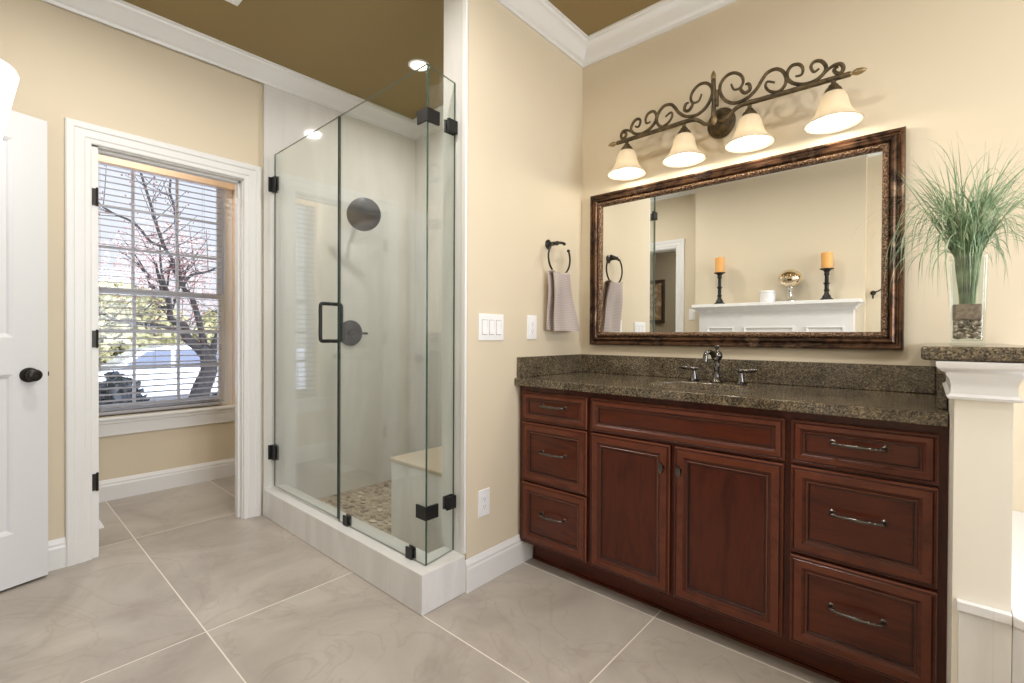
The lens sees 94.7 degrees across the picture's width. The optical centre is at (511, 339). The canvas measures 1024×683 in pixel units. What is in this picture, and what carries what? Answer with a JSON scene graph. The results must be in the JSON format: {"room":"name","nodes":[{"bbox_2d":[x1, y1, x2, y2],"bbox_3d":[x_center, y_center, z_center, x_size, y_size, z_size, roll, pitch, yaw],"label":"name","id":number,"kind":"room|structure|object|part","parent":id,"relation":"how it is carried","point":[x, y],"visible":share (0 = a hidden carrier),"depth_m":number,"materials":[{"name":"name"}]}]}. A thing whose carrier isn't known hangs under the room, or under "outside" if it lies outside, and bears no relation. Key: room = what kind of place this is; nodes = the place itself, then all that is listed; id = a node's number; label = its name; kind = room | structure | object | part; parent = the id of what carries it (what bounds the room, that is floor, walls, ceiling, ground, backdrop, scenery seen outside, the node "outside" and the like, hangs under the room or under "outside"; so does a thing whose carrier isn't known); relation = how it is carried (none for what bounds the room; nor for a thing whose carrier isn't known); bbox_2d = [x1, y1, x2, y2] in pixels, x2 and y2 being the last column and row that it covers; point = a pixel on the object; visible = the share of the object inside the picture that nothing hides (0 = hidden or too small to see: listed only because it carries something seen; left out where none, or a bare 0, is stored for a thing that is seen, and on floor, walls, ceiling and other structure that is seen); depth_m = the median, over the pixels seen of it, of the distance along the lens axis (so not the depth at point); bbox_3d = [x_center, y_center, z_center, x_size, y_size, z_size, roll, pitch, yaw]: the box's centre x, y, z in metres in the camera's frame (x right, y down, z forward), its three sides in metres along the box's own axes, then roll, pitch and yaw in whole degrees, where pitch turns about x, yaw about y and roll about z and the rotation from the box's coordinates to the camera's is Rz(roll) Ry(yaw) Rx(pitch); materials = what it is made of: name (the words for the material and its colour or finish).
{"room":"bathroom","nodes":[
{"label":"bathroom","id":0,"kind":"room"},
{"bbox_2d":[0,0,261,540],"bbox_3d":[-1.750,-0.293,2.807,0.120,2.770,2.938,1,1,41],"label":"wall","id":1,"kind":"structure","parent":0,"point":[68,64],"depth_m":2.33,"materials":[{"name":"beige paint"}]},
{"bbox_2d":[48,537,65,571],"bbox_3d":[-2.410,1.024,1.970,0.016,0.140,0.801,1,1,41],"label":"baseboard","id":2,"kind":"structure","parent":1,"relation":"attached to","point":[56,547],"depth_m":2.24,"materials":[{"name":"white paint"}]},
{"bbox_2d":[92,187,97,205],"bbox_3d":[-2.082,-0.708,2.354,0.042,0.092,0.025,1,1,41],"label":"door hinge","id":3,"kind":"object","parent":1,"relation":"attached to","point":[94,190],"visible":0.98,"depth_m":2.34,"materials":[{"name":"black metal"}]},
{"bbox_2d":[92,472,98,490],"bbox_3d":[-2.089,0.712,2.364,0.042,0.092,0.025,1,1,41],"label":"door hinge","id":4,"kind":"object","parent":1,"relation":"attached to","point":[95,477],"visible":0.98,"depth_m":2.35,"materials":[{"name":"black metal"}]},
{"bbox_2d":[92,329,98,347],"bbox_3d":[-2.085,-0.003,2.359,0.042,0.092,0.025,1,1,41],"label":"door hinge","id":5,"kind":"object","parent":1,"relation":"attached to","point":[95,334],"visible":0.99,"depth_m":2.35,"materials":[{"name":"black metal"}]},
{"bbox_2d":[65,117,260,566],"bbox_3d":[-1.893,0.016,2.632,0.142,2.151,0.883,1,1,41],"label":"door frame","id":6,"kind":"structure","parent":1,"relation":"attached to","point":[84,141],"depth_m":2.36,"materials":[{"name":"white paint"}]},
{"bbox_2d":[99,404,234,480],"bbox_3d":[-2.790,-0.301,3.205,0.170,2.770,2.320,1,1,41],"label":"wall window","id":7,"kind":"structure","parent":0,"point":[123,455],"depth_m":3.40,"materials":[{"name":"beige paint"}]},
{"bbox_2d":[98,163,234,436],"bbox_3d":[-2.556,-0.314,3.445,0.204,1.925,1.150,1,1,41],"label":"window","id":8,"kind":"structure","parent":7,"relation":"attached to","point":[118,425],"depth_m":3.60,"materials":[{"name":"beige paint"}]},
{"bbox_2d":[98,170,216,291],"bbox_3d":[-2.626,-0.779,3.477,0.014,0.845,0.793,1,1,41],"label":"grille","id":9,"kind":"object","parent":8,"relation":"attached to","point":[133,250],"depth_m":3.51,"materials":[{"name":"white plastic"}]},
{"bbox_2d":[99,295,217,402],"bbox_3d":[-2.602,0.067,3.458,0.014,0.768,0.793,1,1,41],"label":"grille","id":10,"kind":"object","parent":8,"relation":"attached to","point":[133,329],"depth_m":3.50,"materials":[{"name":"white plastic"}]},
{"bbox_3d":[-2.626,-0.779,3.477,0.030,0.925,0.873,1,1,41],"label":"sash","id":11,"kind":"part","parent":8,"relation":"part of","materials":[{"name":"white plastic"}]},
{"bbox_3d":[-2.602,0.067,3.458,0.030,0.848,0.873,1,1,41],"label":"sash","id":12,"kind":"part","parent":8,"relation":"part of","materials":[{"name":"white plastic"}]},
{"bbox_2d":[98,154,234,415],"bbox_3d":[-2.541,-0.376,3.434,0.056,1.776,0.938,1,1,41],"label":"window blind","id":13,"kind":"object","parent":8,"relation":"attached to","point":[102,159],"visible":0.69,"depth_m":3.39,"materials":[{"name":"white vinyl"}]},
{"bbox_3d":[-2.572,-0.351,3.399,0.050,1.690,0.606,1,1,41],"label":"ladder cord","id":14,"kind":"part","parent":13,"relation":"part of","materials":[{"name":"white fabric"}]},
{"bbox_3d":[-2.576,0.502,3.405,0.050,0.020,0.844,1,1,41],"label":"rail","id":15,"kind":"part","parent":13,"relation":"part of","materials":[{"name":"grey"}]},
{"bbox_2d":[99,458,234,502],"bbox_3d":[-2.402,1.018,2.854,0.897,0.140,2.098,1,1,41],"label":"baseboard","id":16,"kind":"structure","parent":7,"relation":"attached to","point":[122,487],"depth_m":3.40,"materials":[{"name":"white paint"}]},
{"bbox_2d":[262,83,415,513],"bbox_3d":[-1.162,-0.294,3.341,0.056,2.768,1.124,1,1,41],"label":"wall","id":17,"kind":"structure","parent":0,"point":[377,419],"depth_m":3.24,"materials":[{"name":"white tile"}]},
{"bbox_2d":[268,116,342,518],"bbox_3d":[-1.191,-0.112,2.687,0.824,2.058,0.135,1,1,41],"label":"shower door","id":18,"kind":"structure","parent":17,"relation":"attached to","point":[273,182],"depth_m":2.59,"materials":[{"name":"clear glass"}]},
{"bbox_3d":[-0.947,-0.087,2.471,0.019,0.213,0.135,1,1,41],"label":"pull handle","id":19,"kind":"part","parent":18,"relation":"part of","materials":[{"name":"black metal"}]},
{"bbox_2d":[342,320,367,345],"bbox_3d":[-1.114,-0.043,3.328,0.049,0.180,0.204,1,1,41],"label":"shower valve","id":20,"kind":"object","parent":17,"relation":"attached to","point":[352,331],"visible":0.91,"depth_m":3.33,"materials":[{"name":"grey metal"}]},
{"bbox_3d":[-1.089,-0.043,3.350,0.040,0.048,0.138,1,1,41],"label":"lever","id":21,"kind":"part","parent":20,"relation":"part of","materials":[{"name":"grey metal"}]},
{"bbox_2d":[347,198,380,230],"bbox_3d":[-1.051,-0.853,3.237,0.253,0.226,0.214,1,1,41],"label":"shower","id":22,"kind":"object","parent":17,"relation":"attached to","point":[363,214],"visible":1,"depth_m":3.19,"materials":[{"name":"grey metal"}]},
{"bbox_2d":[123,0,660,118],"bbox_3d":[-0.880,-1.716,0.304,6.850,0.120,5.700,1,1,41],"label":"ceiling","id":23,"kind":"structure","parent":0,"point":[359,48],"depth_m":2.56,"materials":[{"name":"brown paint"}]},
{"bbox_2d":[0,59,19,145],"bbox_3d":[-2.009,-1.153,1.699,0.328,1.034,0.328,1,1,41],"label":"pendant light","id":24,"kind":"object","parent":23,"relation":"hanging from","point":[9,78],"visible":1,"depth_m":1.75,"materials":[{"name":"white"}]},
{"bbox_2d":[225,0,241,5],"bbox_3d":[-1.301,-1.665,2.186,0.330,0.011,0.165,1,1,41],"label":"ceiling vent","id":25,"kind":"object","parent":23,"relation":"in","point":[235,2],"visible":1,"depth_m":2.32,"materials":[{"name":"white plastic"}]},
{"bbox_2d":[408,59,429,71],"bbox_3d":[-0.567,-1.669,2.881,0.132,0.006,0.132,1,1,41],"label":"recessed light","id":26,"kind":"object","parent":23,"relation":"in","point":[414,64],"visible":0.81,"depth_m":2.87,"materials":[{"name":"white plastic"}]},
{"bbox_2d":[0,476,839,682],"bbox_3d":[-0.893,1.165,0.324,6.850,0.138,5.700,1,1,41],"label":"floor","id":27,"kind":"structure","parent":0,"point":[180,588],"depth_m":1.83,"materials":[{"name":"beige tile"}]},
{"bbox_2d":[318,480,391,533],"bbox_3d":[-0.605,1.074,2.938,1.346,0.010,0.999,1,1,41],"label":"mosaic","id":28,"kind":"object","parent":27,"relation":"on","point":[377,494],"visible":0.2,"depth_m":3.08},
{"bbox_2d":[263,484,464,615],"bbox_3d":[-0.873,1.015,2.488,1.580,0.164,0.234,1,1,41],"label":"shower curb","id":29,"kind":"object","parent":27,"relation":"on","point":[421,588],"visible":1,"depth_m":2.16,"materials":[{"name":"white tile"}]},
{"bbox_2d":[338,63,439,565],"bbox_3d":[-0.597,-0.099,2.191,0.720,2.070,0.068,1,1,41],"label":"fixed glass panel","id":30,"kind":"object","parent":29,"relation":"on","point":[426,513],"visible":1,"depth_m":1.96,"materials":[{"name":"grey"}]},
{"bbox_2d":[427,65,457,564],"bbox_3d":[-0.308,-0.097,2.029,0.036,2.070,0.172,1,1,38],"label":"glass panel","id":31,"kind":"object","parent":29,"relation":"on","point":[450,125],"visible":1,"depth_m":2.09,"materials":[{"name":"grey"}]},
{"bbox_2d":[390,446,441,552],"bbox_3d":[-0.202,0.866,2.711,0.552,0.432,0.802,1,1,41],"label":"shower bench","id":32,"kind":"object","parent":27,"relation":"on","point":[408,470],"visible":0.23,"depth_m":2.47,"materials":[{"name":"white tile"}]},
{"bbox_2d":[520,386,948,682],"bbox_3d":[0.782,0.670,1.996,1.544,0.877,0.606,1,1,41],"label":"vanity cabinet","id":33,"kind":"object","parent":27,"relation":"on","point":[816,543],"visible":1,"depth_m":1.61,"materials":[{"name":"brown wood"}]},
{"bbox_3d":[0.177,0.818,2.156,0.145,0.017,0.046,1,1,41],"label":"pull handle","id":34,"kind":"part","parent":33,"relation":"part of","materials":[{"name":"grey metal"}]},
{"bbox_3d":[0.178,0.527,2.154,0.145,0.017,0.046,1,1,41],"label":"pull handle","id":35,"kind":"part","parent":33,"relation":"part of","materials":[{"name":"grey metal"}]},
{"bbox_3d":[0.179,0.311,2.152,0.145,0.017,0.046,1,1,41],"label":"pull handle","id":36,"kind":"part","parent":33,"relation":"part of","materials":[{"name":"grey metal"}]},
{"bbox_3d":[0.188,0.832,2.176,0.366,0.283,0.020,1,1,41],"label":"drawer","id":37,"kind":"part","parent":33,"relation":"part of","materials":[{"name":"brown wood"}]},
{"bbox_3d":[0.189,0.541,2.174,0.366,0.279,0.020,1,1,41],"label":"drawer","id":38,"kind":"part","parent":33,"relation":"part of","materials":[{"name":"brown wood"}]},
{"bbox_3d":[0.190,0.323,2.172,0.366,0.140,0.020,1,1,41],"label":"drawer","id":39,"kind":"part","parent":33,"relation":"part of","materials":[{"name":"brown wood"}]},
{"bbox_3d":[0.473,0.691,1.924,0.352,0.571,0.020,1,1,41],"label":"door","id":40,"kind":"part","parent":33,"relation":"part of","materials":[{"name":"brown wood"}]},
{"bbox_3d":[0.572,0.492,1.804,0.019,0.046,0.032,1,1,41],"label":"door knob","id":41,"kind":"part","parent":33,"relation":"part of","materials":[{"name":"grey metal"}]},
{"bbox_3d":[0.623,0.493,1.759,0.019,0.046,0.032,1,1,41],"label":"door knob","id":42,"kind":"part","parent":33,"relation":"part of","materials":[{"name":"grey metal"}]},
{"bbox_3d":[0.755,0.694,1.675,0.366,0.571,0.020,1,1,41],"label":"door","id":43,"kind":"part","parent":33,"relation":"part of","materials":[{"name":"brown wood"}]},
{"bbox_2d":[514,354,947,426],"bbox_3d":[0.787,0.162,2.003,1.550,0.136,0.589,1,1,41],"label":"countertop","id":44,"kind":"structure","parent":33,"relation":"on","point":[912,394],"depth_m":1.90,"materials":[{"name":"brown stone"}]},
{"bbox_2d":[680,344,757,383],"bbox_3d":[0.899,0.108,2.098,0.336,0.170,0.117,1,1,41],"label":"faucet","id":45,"kind":"object","parent":44,"relation":"on","point":[716,355],"visible":1,"depth_m":2.10,"materials":[{"name":"silver metal"}]},
{"bbox_3d":[0.829,0.133,2.203,0.093,0.020,0.019,1,1,41],"label":"lever","id":46,"kind":"part","parent":45,"relation":"part of","materials":[{"name":"silver metal"}]},
{"bbox_3d":[0.843,0.160,2.190,0.048,0.066,0.048,1,1,41],"label":"handle","id":47,"kind":"part","parent":45,"relation":"part of","materials":[{"name":"silver metal"}]},
{"bbox_3d":[0.879,0.074,2.096,0.090,0.055,0.024,0,0,-29],"label":"spout","id":48,"kind":"part","parent":45,"relation":"part of","materials":[{"name":"silver metal"}]},
{"bbox_3d":[0.996,0.161,2.055,0.048,0.066,0.048,1,1,41],"label":"handle","id":49,"kind":"part","parent":45,"relation":"part of","materials":[{"name":"silver metal"}]},
{"bbox_3d":[1.011,0.135,2.042,0.093,0.020,0.019,1,1,41],"label":"lever","id":50,"kind":"part","parent":45,"relation":"part of","materials":[{"name":"silver metal"}]},
{"bbox_3d":[1.026,0.828,1.408,0.145,0.017,0.046,1,1,41],"label":"pull handle","id":51,"kind":"part","parent":33,"relation":"part of","materials":[{"name":"grey metal"}]},
{"bbox_3d":[1.027,0.536,1.406,0.145,0.017,0.046,1,1,41],"label":"pull handle","id":52,"kind":"part","parent":33,"relation":"part of","materials":[{"name":"grey metal"}]},
{"bbox_3d":[1.028,0.320,1.405,0.145,0.017,0.046,1,1,41],"label":"pull handle","id":53,"kind":"part","parent":33,"relation":"part of","materials":[{"name":"grey metal"}]},
{"bbox_3d":[1.041,0.842,1.423,0.356,0.283,0.020,1,1,41],"label":"drawer","id":54,"kind":"part","parent":33,"relation":"part of","materials":[{"name":"brown wood"}]},
{"bbox_3d":[1.043,0.550,1.421,0.356,0.279,0.020,1,1,41],"label":"drawer","id":55,"kind":"part","parent":33,"relation":"part of","materials":[{"name":"brown wood"}]},
{"bbox_3d":[1.044,0.332,1.420,0.356,0.140,0.020,1,1,41],"label":"drawer","id":56,"kind":"part","parent":33,"relation":"part of","materials":[{"name":"brown wood"}]},
{"bbox_2d":[1011,510,1023,682],"bbox_3d":[1.909,0.858,0.258,2.260,0.537,1.725,1,1,41],"label":"tub surround","id":57,"kind":"object","parent":27,"relation":"on","point":[1017,580],"visible":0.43,"depth_m":1.06,"materials":[{"name":"white tile"}]},
{"bbox_2d":[442,0,582,559],"bbox_3d":[0.044,-0.282,2.442,0.152,2.770,0.913,1,1,41],"label":"wall","id":58,"kind":"structure","parent":0,"point":[525,95],"depth_m":2.22,"materials":[{"name":"beige paint"}]},
{"bbox_2d":[460,0,467,553],"bbox_3d":[-0.208,-0.310,2.060,0.027,2.498,0.012,1,1,41],"label":"trim","id":59,"kind":"structure","parent":58,"relation":"attached to","point":[465,2],"depth_m":2.05,"materials":[{"name":"white paint"}]},
{"bbox_2d":[478,488,489,517],"bbox_3d":[-0.126,0.741,2.140,0.008,0.121,0.072,1,1,41],"label":"outlet plate","id":60,"kind":"object","parent":58,"relation":"attached to","point":[483,495],"visible":1,"depth_m":2.13,"materials":[{"name":"white plastic"}]},
{"bbox_2d":[482,494,486,510],"bbox_3d":[-0.125,0.741,2.138,0.002,0.068,0.034,1,1,41],"label":"socket","id":61,"kind":"object","parent":60,"relation":"attached to","point":[484,496],"depth_m":2.14,"materials":[{"name":"grey plastic"}]},
{"bbox_2d":[478,313,503,340],"bbox_3d":[-0.093,-0.054,2.166,0.010,0.121,0.164,1,1,41],"label":"switch plate","id":62,"kind":"object","parent":58,"relation":"attached to","point":[490,326],"visible":1,"depth_m":2.16,"materials":[{"name":"white plastic"}]},
{"bbox_2d":[465,534,532,592],"bbox_3d":[-0.051,1.034,2.222,0.016,0.140,0.454,1,1,41],"label":"baseboard","id":63,"kind":"structure","parent":58,"relation":"attached to","point":[491,563],"depth_m":2.18,"materials":[{"name":"white paint"}]},
{"bbox_2d":[527,315,536,338],"bbox_3d":[0.102,-0.059,2.389,0.008,0.122,0.074,1,1,41],"label":"outlet plate","id":64,"kind":"object","parent":58,"relation":"attached to","point":[531,319],"visible":1,"depth_m":2.38,"materials":[{"name":"white plastic"}]},
{"bbox_2d":[530,321,534,333],"bbox_3d":[0.103,-0.059,2.387,0.002,0.068,0.034,1,1,41],"label":"socket","id":65,"kind":"object","parent":64,"relation":"attached to","point":[532,323],"depth_m":2.39,"materials":[{"name":"white plastic"}]},
{"bbox_2d":[545,240,570,272],"bbox_3d":[0.231,-0.427,2.485,0.067,0.195,0.201,1,1,41],"label":"towel ring","id":66,"kind":"object","parent":58,"relation":"attached to","point":[548,243],"visible":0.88,"depth_m":2.47,"materials":[{"name":"black metal"}]},
{"bbox_3d":[0.228,-0.498,2.481,0.067,0.052,0.101,1,1,41],"label":"post","id":67,"kind":"part","parent":66,"relation":"part of","materials":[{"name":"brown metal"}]},
{"bbox_2d":[546,270,579,330],"bbox_3d":[0.273,-0.200,2.509,0.066,0.312,0.235,1,1,41],"label":"hand towel","id":68,"kind":"object","parent":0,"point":[561,313],"visible":1,"depth_m":2.47,"materials":[{"name":"beige fabric"}]},
{"bbox_2d":[414,0,1023,511],"bbox_3d":[1.312,-0.273,2.000,5.781,2.770,0.138,1,1,41],"label":"wall","id":69,"kind":"structure","parent":0,"point":[937,69],"depth_m":1.91,"materials":[{"name":"beige paint"}]},
{"bbox_2d":[41,0,737,139],"bbox_3d":[0.335,-1.602,0.898,5.509,0.105,2.836,1,1,41],"label":"crown molding","id":70,"kind":"structure","parent":69,"relation":"attached to","point":[124,16],"depth_m":2.53,"materials":[{"name":"white paint"}]},
{"bbox_2d":[607,59,867,179],"bbox_3d":[0.922,-1.019,2.122,1.088,0.368,0.226,1,1,41],"label":"vanity light","id":71,"kind":"object","parent":69,"relation":"attached to","point":[835,112],"visible":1,"depth_m":2.06,"materials":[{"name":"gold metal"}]},
{"bbox_3d":[0.583,-0.899,2.400,0.194,0.122,0.194,1,1,41],"label":"lamp shade","id":72,"kind":"part","parent":71,"relation":"part of","materials":[{"name":"beige glass"}]},
{"bbox_3d":[0.804,-0.897,2.206,0.194,0.122,0.194,1,1,41],"label":"lamp shade","id":73,"kind":"part","parent":71,"relation":"part of","materials":[{"name":"beige glass"}]},
{"bbox_3d":[0.804,-0.902,2.206,0.058,0.096,0.058,1,1,41],"label":"bulb","id":74,"kind":"part","parent":71,"relation":"part of","materials":[{"name":"white glass"}]},
{"bbox_3d":[0.901,-0.975,2.102,0.026,0.044,0.025,1,1,41],"label":"knob","id":75,"kind":"part","parent":71,"relation":"part of","materials":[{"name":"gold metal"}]},
{"bbox_3d":[0.908,-1.073,2.113,0.034,0.186,0.020,1,1,41],"label":"post","id":76,"kind":"part","parent":71,"relation":"part of","materials":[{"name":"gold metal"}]},
{"bbox_3d":[1.015,-0.899,2.019,0.058,0.096,0.058,1,1,41],"label":"bulb","id":77,"kind":"part","parent":71,"relation":"part of","materials":[{"name":"white glass"}]},
{"bbox_3d":[1.015,-0.895,2.019,0.194,0.122,0.194,1,1,41],"label":"lamp shade","id":78,"kind":"part","parent":71,"relation":"part of","materials":[{"name":"beige glass"}]},
{"bbox_3d":[1.240,-0.897,1.821,0.058,0.096,0.058,1,1,41],"label":"bulb","id":79,"kind":"part","parent":71,"relation":"part of","materials":[{"name":"white glass"}]},
{"bbox_3d":[1.240,-0.892,1.822,0.194,0.122,0.194,1,1,41],"label":"lamp shade","id":80,"kind":"part","parent":71,"relation":"part of","materials":[{"name":"beige glass"}]},
{"bbox_2d":[589,126,905,349],"bbox_3d":[0.958,-0.381,2.218,1.366,0.836,0.038,1,1,41],"label":"vanity mirror","id":81,"kind":"object","parent":69,"relation":"attached to","point":[767,252],"visible":0.99,"depth_m":2.09,"materials":[{"name":"brown mirror"}]},
{"bbox_2d":[946,361,1013,682],"bbox_3d":[1.312,0.582,1.357,0.092,1.067,0.865,1,1,41],"label":"wall","id":82,"kind":"structure","parent":0,"point":[980,450],"depth_m":1.03,"materials":[{"name":"beige paint"}]},
{"bbox_2d":[921,343,1023,362],"bbox_3d":[1.304,0.032,1.341,0.207,0.032,0.899,1,1,41],"label":"ledge slab","id":83,"kind":"object","parent":82,"relation":"on","point":[980,352],"visible":1,"depth_m":1.03,"materials":[{"name":"brown stone"}]},
{"bbox_2d":[948,253,988,344],"bbox_3d":[1.251,-0.106,1.297,0.077,0.242,0.077,1,1,41],"label":"glass vase","id":84,"kind":"object","parent":83,"relation":"on","point":[986,266],"visible":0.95,"depth_m":1.28,"materials":[{"name":"clear glass"}]},
{"bbox_2d":[856,132,1023,303],"bbox_3d":[1.227,-0.317,1.300,0.502,0.493,0.486,1,1,45],"label":"grass plant","id":85,"kind":"object","parent":84,"relation":"in","point":[968,232],"visible":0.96,"depth_m":1.28,"materials":[{"name":"green plant"}]},
{"bbox_2d":[953,319,981,338],"bbox_3d":[1.250,-0.032,1.297,0.057,0.066,0.057,1,1,41],"label":"pebbles","id":86,"kind":"object","parent":84,"relation":"in","point":[963,328],"visible":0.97,"depth_m":1.29,"materials":[{"name":"gravel"}]},
{"bbox_2d":[952,304,982,319],"bbox_3d":[1.251,-0.075,1.297,0.058,0.040,0.058,1,1,41],"label":"sand","id":87,"kind":"object","parent":84,"relation":"in","point":[959,311],"visible":0.89,"depth_m":1.28,"materials":[{"name":"beige sand"}]},
{"bbox_2d":[935,360,1023,402],"bbox_3d":[1.304,0.091,1.342,0.156,0.084,0.897,1,1,41],"label":"trim","id":88,"kind":"structure","parent":82,"relation":"attached to","point":[965,380],"depth_m":1.02,"materials":[{"name":"white paint"}]},
{"bbox_2d":[956,598,1011,682],"bbox_3d":[1.021,0.848,1.026,0.086,0.537,0.018,1,1,41],"label":"baseboard","id":89,"kind":"structure","parent":82,"relation":"attached to","point":[984,632],"depth_m":1.02,"materials":[{"name":"white wood"}]},
{"label":"outside","id":90,"kind":"structure","parent":0,"visible":0},
{"bbox_2d":[119,354,216,400],"bbox_3d":[-24.732,1.753,28.472,65.270,0.300,130.000,1,1,41],"label":"ground","id":91,"kind":"structure","parent":90,"point":[166,398],"depth_m":14.09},
{"bbox_2d":[98,223,107,279],"bbox_3d":[-21.854,-3.034,20.594,6.366,9.410,6.473,1,1,41],"label":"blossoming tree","id":92,"kind":"object","parent":91,"relation":"on","point":[105,252],"visible":0.02,"depth_m":22.97,"materials":[{"name":"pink plant"}]},
{"bbox_2d":[99,370,149,404],"bbox_3d":[-6.183,1.178,7.348,0.909,1.396,0.923,1,1,41],"label":"shrub","id":93,"kind":"object","parent":91,"relation":"on","point":[118,378],"visible":0.12,"depth_m":7.26,"materials":[{"name":"green plant"}]},
{"bbox_2d":[99,278,190,365],"bbox_3d":[-15.823,-0.267,18.284,5.809,4.176,5.703,1,1,41],"label":"bush","id":94,"kind":"object","parent":91,"relation":"on","point":[114,285],"visible":0.25,"depth_m":17.79,"materials":[{"name":"green plant"}]},
{"bbox_2d":[98,166,216,397],"bbox_3d":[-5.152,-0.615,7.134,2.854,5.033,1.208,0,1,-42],"label":"bare tree","id":95,"kind":"object","parent":91,"relation":"on","point":[172,266],"visible":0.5,"depth_m":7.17,"materials":[{"name":"brown plant"}]},
{"bbox_2d":[99,345,216,396],"bbox_3d":[-9.629,0.981,13.286,1.960,1.600,4.793,1,1,41],"label":"parked car","id":96,"kind":"object","parent":91,"relation":"on","point":[158,347],"visible":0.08,"depth_m":12.50,"materials":[{"name":"silver metal"}]},
{"bbox_2d":[190,309,216,342],"bbox_3d":[-12.010,-0.115,22.636,5.778,3.828,5.657,1,1,41],"label":"bush","id":97,"kind":"object","parent":91,"relation":"on","point":[212,319],"visible":0.02,"depth_m":20.74,"materials":[{"name":"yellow plant"}]},
{"bbox_3d":[-2.284,-0.285,1.240,1.391,2.770,0.120,1,1,41],"label":"wall","id":98,"kind":"structure","parent":0,"visible":0},
{"bbox_2d":[0,110,48,590],"bbox_3d":[-2.276,0.045,1.824,0.152,2.078,0.764,0,0,20],"label":"door","id":99,"kind":"structure","parent":98,"relation":"in","point":[24,373],"depth_m":2.09,"materials":[{"name":"white paint"}]},
{"bbox_3d":[-2.130,0.160,2.096,0.059,0.066,0.066,0,0,24],"label":"knob","id":100,"kind":"part","parent":99,"relation":"part of","materials":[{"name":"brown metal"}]}
]}

